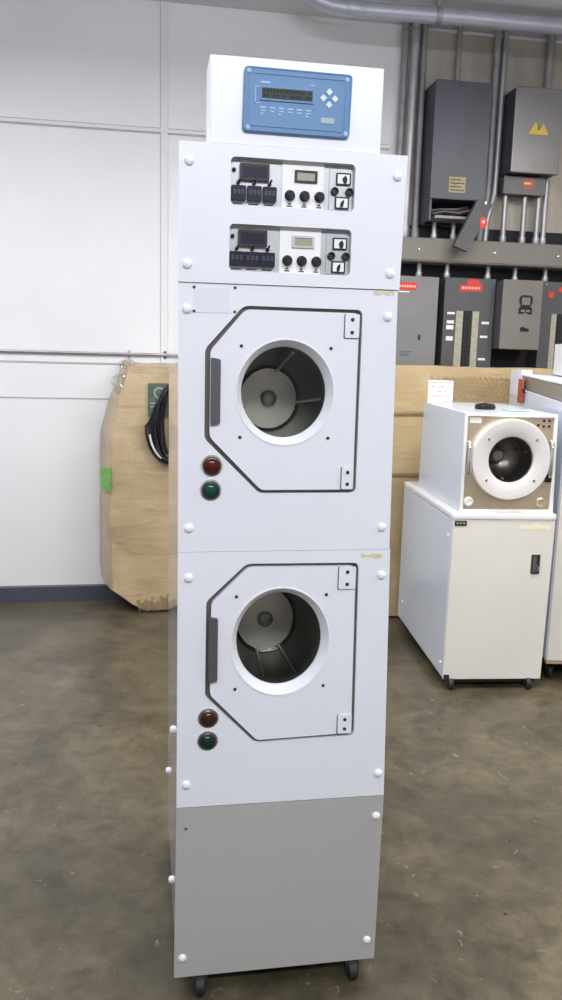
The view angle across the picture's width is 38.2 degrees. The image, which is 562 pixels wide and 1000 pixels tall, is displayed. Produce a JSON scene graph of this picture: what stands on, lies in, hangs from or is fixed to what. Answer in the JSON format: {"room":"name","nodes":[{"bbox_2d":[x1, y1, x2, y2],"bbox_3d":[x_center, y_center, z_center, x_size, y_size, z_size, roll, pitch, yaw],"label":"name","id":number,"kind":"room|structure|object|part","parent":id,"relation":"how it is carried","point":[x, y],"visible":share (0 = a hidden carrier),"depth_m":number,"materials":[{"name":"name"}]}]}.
{"room":"industrial equipment workshop","nodes":[
{"label":"industrial equipment workshop","id":0,"kind":"room"},
{"bbox_2d":[0,600,561,999],"bbox_3d":[0.353,1.415,1.390,9.400,0.100,8.500,0,10,-10],"label":"floor","id":1,"kind":"structure","parent":0,"point":[469,900],"depth_m":2.75,"materials":[{"name":"concrete"}]},
{"bbox_2d":[98,359,168,612],"bbox_3d":[-0.562,-0.087,5.042,1.137,1.550,0.346,0,10,-10],"label":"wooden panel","id":2,"kind":"object","parent":1,"relation":"on","point":[133,485],"depth_m":4.90,"materials":[{"name":"cardboard"}]},
{"bbox_3d":[-0.664,-0.444,4.808,0.285,0.473,0.050,-1,10,-11],"label":"cable coil","id":3,"kind":"part","parent":2,"relation":"part of","materials":[{"name":"black rubber"}]},
{"bbox_2d":[151,387,162,410],"bbox_3d":[-0.727,-0.598,4.801,0.090,0.139,0.001,0,10,-10],"label":"print","id":4,"kind":"object","parent":2,"relation":"attached to","point":[155,391],"depth_m":4.80},
{"bbox_2d":[165,140,407,995],"bbox_3d":[-0.042,0.188,2.213,0.522,2.013,0.705,0,10,-10],"label":"dryer","id":5,"kind":"object","parent":1,"relation":"on","point":[285,263],"visible":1,"depth_m":1.89,"materials":[{"name":"white metal"}]},
{"bbox_3d":[-0.148,-0.430,1.746,0.074,0.054,0.001,0,10,-10],"label":"blank plate","id":6,"kind":"part","parent":5,"relation":"part of","materials":[{"name":"white metal"}]},
{"bbox_3d":[-0.157,0.348,1.879,0.021,0.159,0.008,0,10,-10],"label":"handle","id":7,"kind":"part","parent":5,"relation":"part of","materials":[{"name":"grey plastic"}]},
{"bbox_3d":[-0.143,-0.237,1.776,0.021,0.147,0.008,0,10,-10],"label":"handle","id":8,"kind":"part","parent":5,"relation":"part of","materials":[{"name":"grey plastic"}]},
{"bbox_3d":[-0.006,0.961,2.028,0.518,0.458,0.016,0,10,-10],"label":"panel","id":9,"kind":"part","parent":5,"relation":"part of","materials":[{"name":"grey metal"}]},
{"bbox_3d":[0.005,0.363,1.919,0.345,0.426,0.012,0,10,-10],"label":"door","id":10,"kind":"part","parent":5,"relation":"part of","materials":[{"name":"white metal"}]},
{"bbox_3d":[0.010,0.426,1.935,0.513,0.629,0.016,0,10,-10],"label":"panel","id":11,"kind":"part","parent":5,"relation":"part of","materials":[{"name":"white metal"}]},
{"bbox_3d":[0.006,-0.219,1.815,0.331,0.397,0.012,0,10,-10],"label":"door","id":12,"kind":"part","parent":5,"relation":"part of","materials":[{"name":"white metal"}]},
{"bbox_3d":[0.015,-0.519,1.759,0.022,0.024,0.020,0,10,-10],"label":"rotary knob","id":13,"kind":"part","parent":5,"relation":"part of","materials":[{"name":"black plastic"}]},
{"bbox_3d":[0.017,-0.176,1.829,0.496,0.592,0.016,0,10,-10],"label":"panel","id":14,"kind":"part","parent":5,"relation":"part of","materials":[{"name":"white metal"}]},
{"bbox_3d":[0.020,-0.652,1.736,0.022,0.024,0.020,0,10,-10],"label":"rotary knob","id":15,"kind":"part","parent":5,"relation":"part of","materials":[{"name":"black plastic"}]},
{"bbox_3d":[0.027,-0.607,1.752,0.494,0.284,0.020,0,10,-10],"label":"control panel","id":16,"kind":"part","parent":5,"relation":"part of","materials":[{"name":"white metal"}]},
{"bbox_2d":[206,54,383,153],"bbox_3d":[0.029,-0.839,1.748,0.371,0.172,0.105,0,10,-10],"label":"box","id":17,"kind":"object","parent":5,"relation":"on","point":[250,101],"visible":0.97,"depth_m":1.70,"materials":[{"name":"white metal"}]},
{"bbox_3d":[0.041,-0.543,1.770,0.091,0.097,0.002,0,10,-10],"label":"bright plate","id":18,"kind":"part","parent":5,"relation":"part of","materials":[{"name":"white metal"}]},
{"bbox_3d":[0.047,-0.520,1.764,0.022,0.024,0.020,0,10,-10],"label":"rotary knob","id":19,"kind":"part","parent":5,"relation":"part of","materials":[{"name":"black plastic"}]},
{"bbox_3d":[0.047,-0.676,1.748,0.092,0.097,0.002,0,10,-10],"label":"bright plate","id":20,"kind":"part","parent":5,"relation":"part of","materials":[{"name":"white metal"}]},
{"bbox_3d":[0.048,-0.562,1.766,0.049,0.025,0.006,0,10,-10],"label":"meter frame","id":21,"kind":"part","parent":5,"relation":"part of","materials":[{"name":"grey plastic"}]},
{"bbox_3d":[0.052,-0.653,1.741,0.022,0.024,0.020,0,10,-10],"label":"rotary knob","id":22,"kind":"part","parent":5,"relation":"part of","materials":[{"name":"black plastic"}]},
{"bbox_3d":[0.054,-0.695,1.744,0.050,0.025,0.006,0,10,-10],"label":"meter frame","id":23,"kind":"part","parent":5,"relation":"part of","materials":[{"name":"grey plastic"}]},
{"bbox_3d":[0.079,-0.520,1.770,0.022,0.024,0.020,0,10,-10],"label":"rotary knob","id":24,"kind":"part","parent":5,"relation":"part of","materials":[{"name":"black plastic"}]},
{"bbox_3d":[0.085,-0.653,1.747,0.022,0.024,0.020,0,10,-10],"label":"rotary knob","id":25,"kind":"part","parent":5,"relation":"part of","materials":[{"name":"black plastic"}]},
{"bbox_3d":[0.123,-0.541,1.785,0.052,0.086,0.002,0,10,-10],"label":"connector plate","id":26,"kind":"part","parent":5,"relation":"part of","materials":[{"name":"grey metal"}]},
{"bbox_3d":[0.126,-0.513,1.788,0.031,0.025,0.006,0,10,-10],"label":"rocker switch frame","id":27,"kind":"part","parent":5,"relation":"part of","materials":[{"name":"black plastic"}]},
{"bbox_2d":[333,262,343,271],"bbox_3d":[0.126,-0.513,1.789,0.025,0.019,0.005,0,10,-10],"label":"rocker switch","id":28,"kind":"object","parent":5,"relation":"attached to","point":[337,266],"depth_m":1.79,"materials":[{"name":"white plastic"}]},
{"bbox_3d":[0.129,-0.562,1.780,0.032,0.025,0.006,0,10,-10],"label":"rocker switch frame","id":29,"kind":"part","parent":5,"relation":"part of","materials":[{"name":"black plastic"}]},
{"bbox_2d":[334,239,345,248],"bbox_3d":[0.129,-0.562,1.780,0.026,0.019,0.006,0,10,-10],"label":"rocker switch","id":30,"kind":"object","parent":5,"relation":"attached to","point":[338,243],"depth_m":1.78,"materials":[{"name":"white plastic"}]},
{"bbox_3d":[0.130,-0.674,1.762,0.052,0.086,0.002,0,10,-10],"label":"connector plate","id":31,"kind":"part","parent":5,"relation":"part of","materials":[{"name":"grey metal"}]},
{"bbox_3d":[0.132,-0.646,1.766,0.031,0.025,0.006,0,10,-10],"label":"rocker switch frame","id":32,"kind":"part","parent":5,"relation":"part of","materials":[{"name":"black plastic"}]},
{"bbox_2d":[336,198,347,207],"bbox_3d":[0.132,-0.646,1.766,0.025,0.019,0.006,0,10,-10],"label":"rocker switch","id":33,"kind":"object","parent":5,"relation":"attached to","point":[340,202],"depth_m":1.76,"materials":[{"name":"white plastic"}]},
{"bbox_3d":[0.135,-0.695,1.758,0.032,0.025,0.006,0,10,-10],"label":"rocker switch frame","id":34,"kind":"part","parent":5,"relation":"part of","materials":[{"name":"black plastic"}]},
{"bbox_2d":[338,174,349,183],"bbox_3d":[0.135,-0.695,1.758,0.026,0.019,0.006,0,10,-10],"label":"rocker switch","id":35,"kind":"object","parent":5,"relation":"attached to","point":[342,178],"depth_m":1.75,"materials":[{"name":"white plastic"}]},
{"bbox_2d":[388,364,554,615],"bbox_3d":[1.268,-0.063,5.154,1.374,1.554,0.316,0,10,-10],"label":"wooden partition","id":36,"kind":"object","parent":1,"relation":"on","point":[471,384],"visible":0.19,"depth_m":4.88,"materials":[{"name":"cardboard"}]},
{"bbox_2d":[398,481,556,688],"bbox_3d":[1.008,0.412,4.390,0.510,0.878,1.024,1,10,-5],"label":"base cabinet","id":37,"kind":"object","parent":1,"relation":"on","point":[474,586],"visible":0.99,"depth_m":3.93,"materials":[{"name":"white metal"}]},
{"bbox_3d":[0.848,0.110,3.824,0.058,0.024,0.003,1,10,-5],"label":"name plate","id":38,"kind":"part","parent":37,"relation":"part of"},
{"bbox_3d":[0.995,0.803,4.476,0.454,0.031,0.945,1,10,-5],"label":"frame","id":39,"kind":"part","parent":37,"relation":"part of","materials":[{"name":"metal"}]},
{"bbox_2d":[419,402,557,512],"bbox_3d":[1.049,-0.256,4.204,0.458,0.503,0.841,1,10,-5],"label":"dryer","id":40,"kind":"object","parent":37,"relation":"on","point":[472,459],"depth_m":3.86,"materials":[{"name":"white metal"}]},
{"bbox_2d":[427,380,453,401],"bbox_3d":[0.880,-0.606,4.511,0.140,0.120,0.051,1,10,-5],"label":"paper sign","id":41,"kind":"object","parent":40,"relation":"on","point":[438,390],"visible":1,"depth_m":4.49,"materials":[{"name":"white paper"}]},
{"bbox_2d":[431,382,451,396],"bbox_3d":[0.888,-0.613,4.485,0.120,0.082,0.001,1,10,-5],"label":"print","id":42,"kind":"object","parent":41,"relation":"attached to","point":[432,382],"depth_m":4.48},
{"bbox_3d":[1.019,-0.469,4.042,0.104,0.030,0.080,1,10,-5],"label":"lobed knob","id":43,"kind":"part","parent":40,"relation":"part of","materials":[{"name":"black plastic"}]},
{"bbox_3d":[1.079,-0.173,3.836,0.438,0.456,0.008,1,10,-5],"label":"plate","id":44,"kind":"part","parent":40,"relation":"part of","materials":[{"name":"metal"}]},
{"bbox_3d":[1.079,-0.172,3.832,0.458,0.468,0.016,1,10,-5],"label":"frame","id":45,"kind":"part","parent":40,"relation":"part of","materials":[{"name":"white plastic"}]},
{"bbox_3d":[1.078,-0.189,3.812,0.382,0.382,0.034,1,10,-5],"label":"ring door","id":46,"kind":"part","parent":40,"relation":"part of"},
{"bbox_3d":[1.157,-0.443,3.989,0.120,0.006,0.075,1,10,-5],"label":"plastic strip","id":47,"kind":"part","parent":40,"relation":"part of","materials":[{"name":"plastic"}]},
{"bbox_3d":[1.048,0.485,3.916,0.500,0.796,0.018,1,10,-5],"label":"door","id":48,"kind":"part","parent":37,"relation":"part of","materials":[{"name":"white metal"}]},
{"bbox_3d":[1.214,0.309,3.884,0.018,0.078,0.003,1,10,-5],"label":"latch lever","id":49,"kind":"part","parent":37,"relation":"part of","materials":[{"name":"grey metal"}]},
{"bbox_2d":[509,369,561,676],"bbox_3d":[1.645,0.086,4.416,0.626,1.545,0.930,1,10,-1],"label":"machine","id":50,"kind":"object","parent":1,"relation":"on","point":[543,393],"visible":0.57,"depth_m":4.04,"materials":[{"name":"white metal"}]},
{"bbox_3d":[1.374,-0.673,4.649,0.062,0.145,0.200,1,10,-1],"label":"post","id":51,"kind":"part","parent":50,"relation":"part of","materials":[{"name":"white metal"}]},
{"bbox_2d":[517,379,525,402],"bbox_3d":[1.330,-0.603,4.492,0.020,0.130,0.132,1,10,-1],"label":"tag","id":52,"kind":"object","parent":50,"relation":"hanging from","point":[521,391],"visible":1,"depth_m":4.50,"materials":[{"name":"red plastic"}]},
{"bbox_3d":[1.667,-0.616,4.195,0.624,0.045,0.726,1,10,-1],"label":"lid trim","id":53,"kind":"part","parent":50,"relation":"part of","materials":[{"name":"white metal"}]},
{"bbox_3d":[1.667,-0.567,4.194,0.614,0.116,0.704,1,10,-1],"label":"lid","id":54,"kind":"part","parent":50,"relation":"part of","materials":[{"name":"metal"}]},
{"bbox_3d":[1.638,0.817,4.094,0.616,0.018,0.036,1,10,-1],"label":"rail","id":55,"kind":"part","parent":50,"relation":"part of","materials":[{"name":"brown wood"}]},
{"bbox_3d":[1.655,0.186,3.967,0.616,1.269,0.010,1,10,-1],"label":"panel","id":56,"kind":"part","parent":50,"relation":"part of","materials":[{"name":"white metal"}]},
{"bbox_2d":[553,344,561,375],"bbox_3d":[1.599,-0.738,4.307,0.220,0.173,0.240,1,10,-1],"label":"box","id":57,"kind":"object","parent":50,"relation":"on","point":[557,368],"visible":1,"depth_m":4.36,"materials":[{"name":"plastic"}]},
{"bbox_2d":[0,0,561,585],"bbox_3d":[-0.296,-1.136,5.150,9.400,3.600,0.100,0,10,-10],"label":"wall","id":58,"kind":"structure","parent":0,"point":[80,208],"depth_m":4.87,"materials":[{"name":"white paint"}]},
{"bbox_2d":[0,397,109,398],"bbox_3d":[-2.149,-0.626,4.871,5.650,0.006,0.004,0,10,-10],"label":"trim","id":59,"kind":"structure","parent":58,"relation":"attached to","point":[0,397],"depth_m":5.00,"materials":[{"name":"black metal"}]},
{"bbox_2d":[0,360,119,364],"bbox_3d":[-2.143,-0.840,4.834,5.650,0.010,0.004,0,10,-10],"label":"trim","id":60,"kind":"structure","parent":58,"relation":"attached to","point":[0,360],"depth_m":4.96,"materials":[{"name":"silver metal"}]},
{"bbox_2d":[0,584,126,602],"bbox_3d":[-0.331,0.594,5.395,9.400,0.107,0.012,0,10,-10],"label":"baseboard","id":61,"kind":"structure","parent":58,"relation":"attached to","point":[78,592],"depth_m":5.20,"materials":[{"name":"blue rubber"}]},
{"bbox_2d":[0,349,168,358],"bbox_3d":[-2.154,-0.897,4.809,5.580,0.048,0.028,0,10,-10],"label":"conduit","id":62,"kind":"object","parent":58,"relation":"attached to","point":[1,350],"visible":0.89,"depth_m":4.96,"materials":[{"name":"silver metal"}]},
{"bbox_2d":[160,1,160,362],"bbox_3d":[-0.745,-1.178,5.012,0.003,3.493,0.003,0,10,-10],"label":"trim","id":63,"kind":"structure","parent":58,"relation":"attached to","point":[160,1],"depth_m":4.88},
{"bbox_2d":[161,1,167,362],"bbox_3d":[-0.722,-1.177,5.014,0.042,3.493,0.008,0,10,-10],"label":"trim","id":64,"kind":"structure","parent":58,"relation":"attached to","point":[164,5],"depth_m":4.88,"materials":[{"name":"paint"}]},
{"bbox_2d":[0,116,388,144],"bbox_3d":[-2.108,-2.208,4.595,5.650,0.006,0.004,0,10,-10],"label":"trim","id":65,"kind":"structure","parent":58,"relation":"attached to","point":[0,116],"depth_m":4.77,"materials":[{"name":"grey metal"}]},
{"bbox_2d":[0,117,389,149],"bbox_3d":[-2.108,-2.195,4.595,5.650,0.020,0.010,0,10,-10],"label":"trim","id":66,"kind":"structure","parent":58,"relation":"attached to","point":[1,118],"depth_m":4.77,"materials":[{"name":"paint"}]},
{"bbox_2d":[395,276,438,365],"bbox_3d":[0.806,-1.102,5.204,0.361,0.639,0.125,0,10,-10],"label":"breaker panel","id":67,"kind":"object","parent":58,"relation":"attached to","point":[417,304],"visible":0.63,"depth_m":5.15,"materials":[{"name":"grey metal"}]},
{"bbox_2d":[400,351,411,355],"bbox_3d":[0.796,-0.936,5.175,0.080,0.030,0.001,0,10,-10],"label":"print","id":68,"kind":"object","parent":67,"relation":"attached to","point":[402,353],"depth_m":5.18},
{"bbox_2d":[415,263,421,276],"bbox_3d":[0.876,-1.457,5.148,0.042,0.088,0.042,0,10,-10],"label":"conduit nipple","id":69,"kind":"object","parent":67,"relation":"attached to","point":[419,265],"visible":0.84,"depth_m":5.13,"materials":[{"name":"silver metal"}]},
{"bbox_2d":[418,79,492,227],"bbox_3d":[1.069,-2.123,5.009,0.356,0.802,0.226,0,10,-10],"label":"enclosure","id":70,"kind":"object","parent":58,"relation":"attached to","point":[457,114],"visible":0.89,"depth_m":4.91,"materials":[{"name":"grey metal"}]},
{"bbox_2d":[450,179,463,190],"bbox_3d":[1.073,-1.917,4.937,0.090,0.066,0.001,0,10,-10],"label":"print","id":71,"kind":"object","parent":70,"relation":"attached to","point":[455,184],"depth_m":4.94},
{"bbox_2d":[454,26,462,80],"bbox_3d":[1.088,-2.710,4.981,0.037,0.371,0.032,0,10,-10],"label":"stub","id":72,"kind":"object","parent":70,"relation":"on","point":[460,29],"visible":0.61,"depth_m":4.96,"materials":[{"name":"grey metal"}]},
{"bbox_2d":[452,199,491,251],"bbox_3d":[1.168,-1.678,4.964,0.227,0.312,0.062,0,10,-10],"label":"cover","id":73,"kind":"object","parent":70,"relation":"attached to","point":[476,219],"visible":1,"depth_m":4.94,"materials":[{"name":"grey metal"}]},
{"bbox_2d":[435,277,495,366],"bbox_3d":[1.193,-1.105,5.269,0.339,0.642,0.125,0,10,-10],"label":"breaker panel","id":74,"kind":"object","parent":58,"relation":"attached to","point":[466,305],"visible":0.79,"depth_m":5.21,"materials":[{"name":"grey metal"}]},
{"bbox_2d":[443,264,449,277],"bbox_3d":[1.059,-1.460,5.179,0.042,0.085,0.042,0,10,-10],"label":"conduit nipple","id":75,"kind":"object","parent":74,"relation":"attached to","point":[446,273],"visible":0.91,"depth_m":5.16,"materials":[{"name":"silver metal"}]},
{"bbox_2d":[484,266,490,278],"bbox_3d":[1.331,-1.461,5.225,0.042,0.085,0.042,0,10,-10],"label":"conduit nipple","id":76,"kind":"object","parent":74,"relation":"attached to","point":[487,275],"visible":0.84,"depth_m":5.21,"materials":[{"name":"silver metal"}]},
{"bbox_2d":[400,225,561,367],"bbox_3d":[1.994,-1.247,5.458,2.780,1.030,0.022,0,10,-10],"label":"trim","id":77,"kind":"structure","parent":58,"relation":"attached to","point":[501,358],"depth_m":5.30,"materials":[{"name":"black"}]},
{"bbox_2d":[401,237,561,270],"bbox_3d":[1.960,-1.573,5.296,2.700,0.143,0.165,0,10,-10],"label":"trough","id":78,"kind":"object","parent":58,"relation":"attached to","point":[426,251],"visible":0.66,"depth_m":5.11,"materials":[{"name":"grey metal"}]},
{"bbox_2d":[396,22,409,154],"bbox_3d":[0.736,-2.273,5.025,0.064,1.265,0.050,0,10,-10],"label":"conduit","id":79,"kind":"object","parent":78,"relation":"attached to","point":[406,26],"visible":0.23,"depth_m":4.97,"materials":[{"name":"grey metal"}]},
{"bbox_2d":[403,23,420,236],"bbox_3d":[0.795,-2.267,5.000,0.073,1.265,0.065,0,10,-10],"label":"conduit","id":80,"kind":"object","parent":78,"relation":"attached to","point":[416,27],"visible":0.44,"depth_m":4.96,"materials":[{"name":"grey metal"}]},
{"bbox_2d":[410,24,428,236],"bbox_3d":[0.859,-2.272,5.036,0.055,1.264,0.055,0,10,-10],"label":"conduit","id":81,"kind":"object","parent":78,"relation":"attached to","point":[414,230],"visible":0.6,"depth_m":5.02,"materials":[{"name":"grey metal"}]},
{"bbox_2d":[430,221,436,237],"bbox_3d":[0.962,-1.693,5.100,0.040,0.107,0.040,0,10,-10],"label":"stub","id":82,"kind":"object","parent":78,"relation":"on","point":[434,223],"visible":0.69,"depth_m":5.09,"materials":[{"name":"silver metal"}]},
{"bbox_2d":[449,223,455,238],"bbox_3d":[1.086,-1.694,5.121,0.040,0.107,0.040,0,10,-10],"label":"stub","id":83,"kind":"object","parent":78,"relation":"on","point":[453,225],"visible":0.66,"depth_m":5.11,"materials":[{"name":"silver metal"}]},
{"bbox_2d":[476,30,501,240],"bbox_3d":[1.301,-2.267,5.073,0.047,1.265,0.108,11,14,43],"label":"conduit","id":84,"kind":"object","parent":78,"relation":"attached to","point":[498,33],"visible":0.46,"depth_m":5.06,"materials":[{"name":"grey metal"}]},
{"bbox_2d":[482,31,509,240],"bbox_3d":[1.348,-2.270,5.100,0.116,1.265,0.045,-7,13,-39],"label":"conduit","id":85,"kind":"object","parent":78,"relation":"attached to","point":[505,41],"visible":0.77,"depth_m":5.10,"materials":[{"name":"grey metal"}]},
{"bbox_2d":[499,195,507,241],"bbox_3d":[1.420,-1.788,5.171,0.046,0.293,0.046,0,10,-10],"label":"stub","id":86,"kind":"object","parent":78,"relation":"attached to","point":[502,238],"visible":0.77,"depth_m":5.16,"materials":[{"name":"silver metal"}]},
{"bbox_2d":[518,196,527,242],"bbox_3d":[1.550,-1.789,5.194,0.046,0.293,0.046,0,10,-10],"label":"stub","id":87,"kind":"object","parent":78,"relation":"attached to","point":[521,239],"visible":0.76,"depth_m":5.18,"materials":[{"name":"silver metal"}]},
{"bbox_2d":[532,197,541,243],"bbox_3d":[1.644,-1.789,5.209,0.046,0.293,0.046,0,10,-10],"label":"stub","id":88,"kind":"object","parent":78,"relation":"attached to","point":[535,239],"visible":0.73,"depth_m":5.20,"materials":[{"name":"silver metal"}]},
{"bbox_2d":[539,179,549,243],"bbox_3d":[1.692,-1.845,5.207,0.046,0.407,0.046,0,10,-10],"label":"stub","id":89,"kind":"object","parent":78,"relation":"attached to","point":[542,240],"visible":0.77,"depth_m":5.20,"materials":[{"name":"silver metal"}]},
{"bbox_2d":[409,31,561,233],"bbox_3d":[2.096,-2.318,5.282,2.630,1.145,0.025,0,10,-10],"label":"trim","id":90,"kind":"structure","parent":58,"relation":"attached to","point":[526,58],"depth_m":5.09,"materials":[{"name":"beige paint"}]},
{"bbox_2d":[491,279,543,349],"bbox_3d":[1.507,-1.192,5.253,0.270,0.432,0.230,0,10,-10],"label":"switch panel","id":91,"kind":"object","parent":58,"relation":"attached to","point":[517,303],"visible":0.94,"depth_m":5.15,"materials":[{"name":"grey metal"}]},
{"bbox_2d":[511,267,517,279],"bbox_3d":[1.515,-1.457,5.257,0.042,0.093,0.042,0,10,-10],"label":"conduit nipple","id":92,"kind":"object","parent":91,"relation":"attached to","point":[515,269],"visible":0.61,"depth_m":5.24,"materials":[{"name":"silver metal"}]},
{"bbox_3d":[1.550,-1.236,5.136,0.090,0.117,0.002,0,10,-10],"label":"emblem plate","id":93,"kind":"part","parent":91,"relation":"part of","materials":[{"name":"black plastic"}]},
{"bbox_3d":[1.551,-1.257,5.131,0.056,0.046,0.001,0,10,-10],"label":"emblem frame","id":94,"kind":"part","parent":91,"relation":"part of","materials":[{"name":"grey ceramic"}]},
{"bbox_2d":[497,175,545,198],"bbox_3d":[1.525,-1.989,5.164,0.279,0.108,0.124,0,10,-10],"label":"junction box","id":95,"kind":"object","parent":58,"relation":"attached to","point":[512,186],"visible":0.99,"depth_m":5.11,"materials":[{"name":"grey metal"}]},
{"bbox_2d":[499,86,561,178],"bbox_3d":[1.564,-2.287,5.080,0.316,0.498,0.195,0,10,-10],"label":"box","id":96,"kind":"object","parent":58,"relation":"attached to","point":[532,116],"visible":0.96,"depth_m":5.00,"materials":[{"name":"grey metal"}]},
{"bbox_2d":[543,34,555,88],"bbox_3d":[1.680,-2.717,5.081,0.057,0.362,0.052,0,10,-10],"label":"stub","id":97,"kind":"object","parent":96,"relation":"attached to","point":[551,39],"visible":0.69,"depth_m":5.06,"materials":[{"name":"grey metal"}]},
{"bbox_2d":[528,281,561,368],"bbox_3d":[1.865,-1.107,5.384,0.388,0.642,0.125,0,10,-10],"label":"breaker panel","id":98,"kind":"object","parent":58,"relation":"attached to","point":[550,334],"visible":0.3,"depth_m":5.30,"materials":[{"name":"charcoal metal"},{"name":"beige plastic"},{"name":"red plastic"}]},
{"bbox_2d":[541,269,547,281],"bbox_3d":[1.722,-1.462,5.292,0.042,0.085,0.042,0,10,-10],"label":"conduit nipple","id":99,"kind":"object","parent":98,"relation":"attached to","point":[545,271],"visible":0.81,"depth_m":5.28,"materials":[{"name":"silver metal"}]},
{"bbox_2d":[151,0,561,40],"bbox_3d":[0.447,-2.229,0.755,9.400,0.100,8.500,0,10,-10],"label":"ceiling","id":100,"kind":"structure","parent":0,"point":[548,8],"depth_m":4.71,"materials":[{"name":"paint"}]},
{"bbox_2d":[304,0,561,35],"bbox_3d":[2.084,-2.787,4.785,4.018,0.172,0.119,0,10,-8],"label":"conduit","id":101,"kind":"object","parent":100,"relation":"attached to","point":[439,15],"visible":1,"depth_m":4.58,"materials":[{"name":"grey metal"}]}
]}

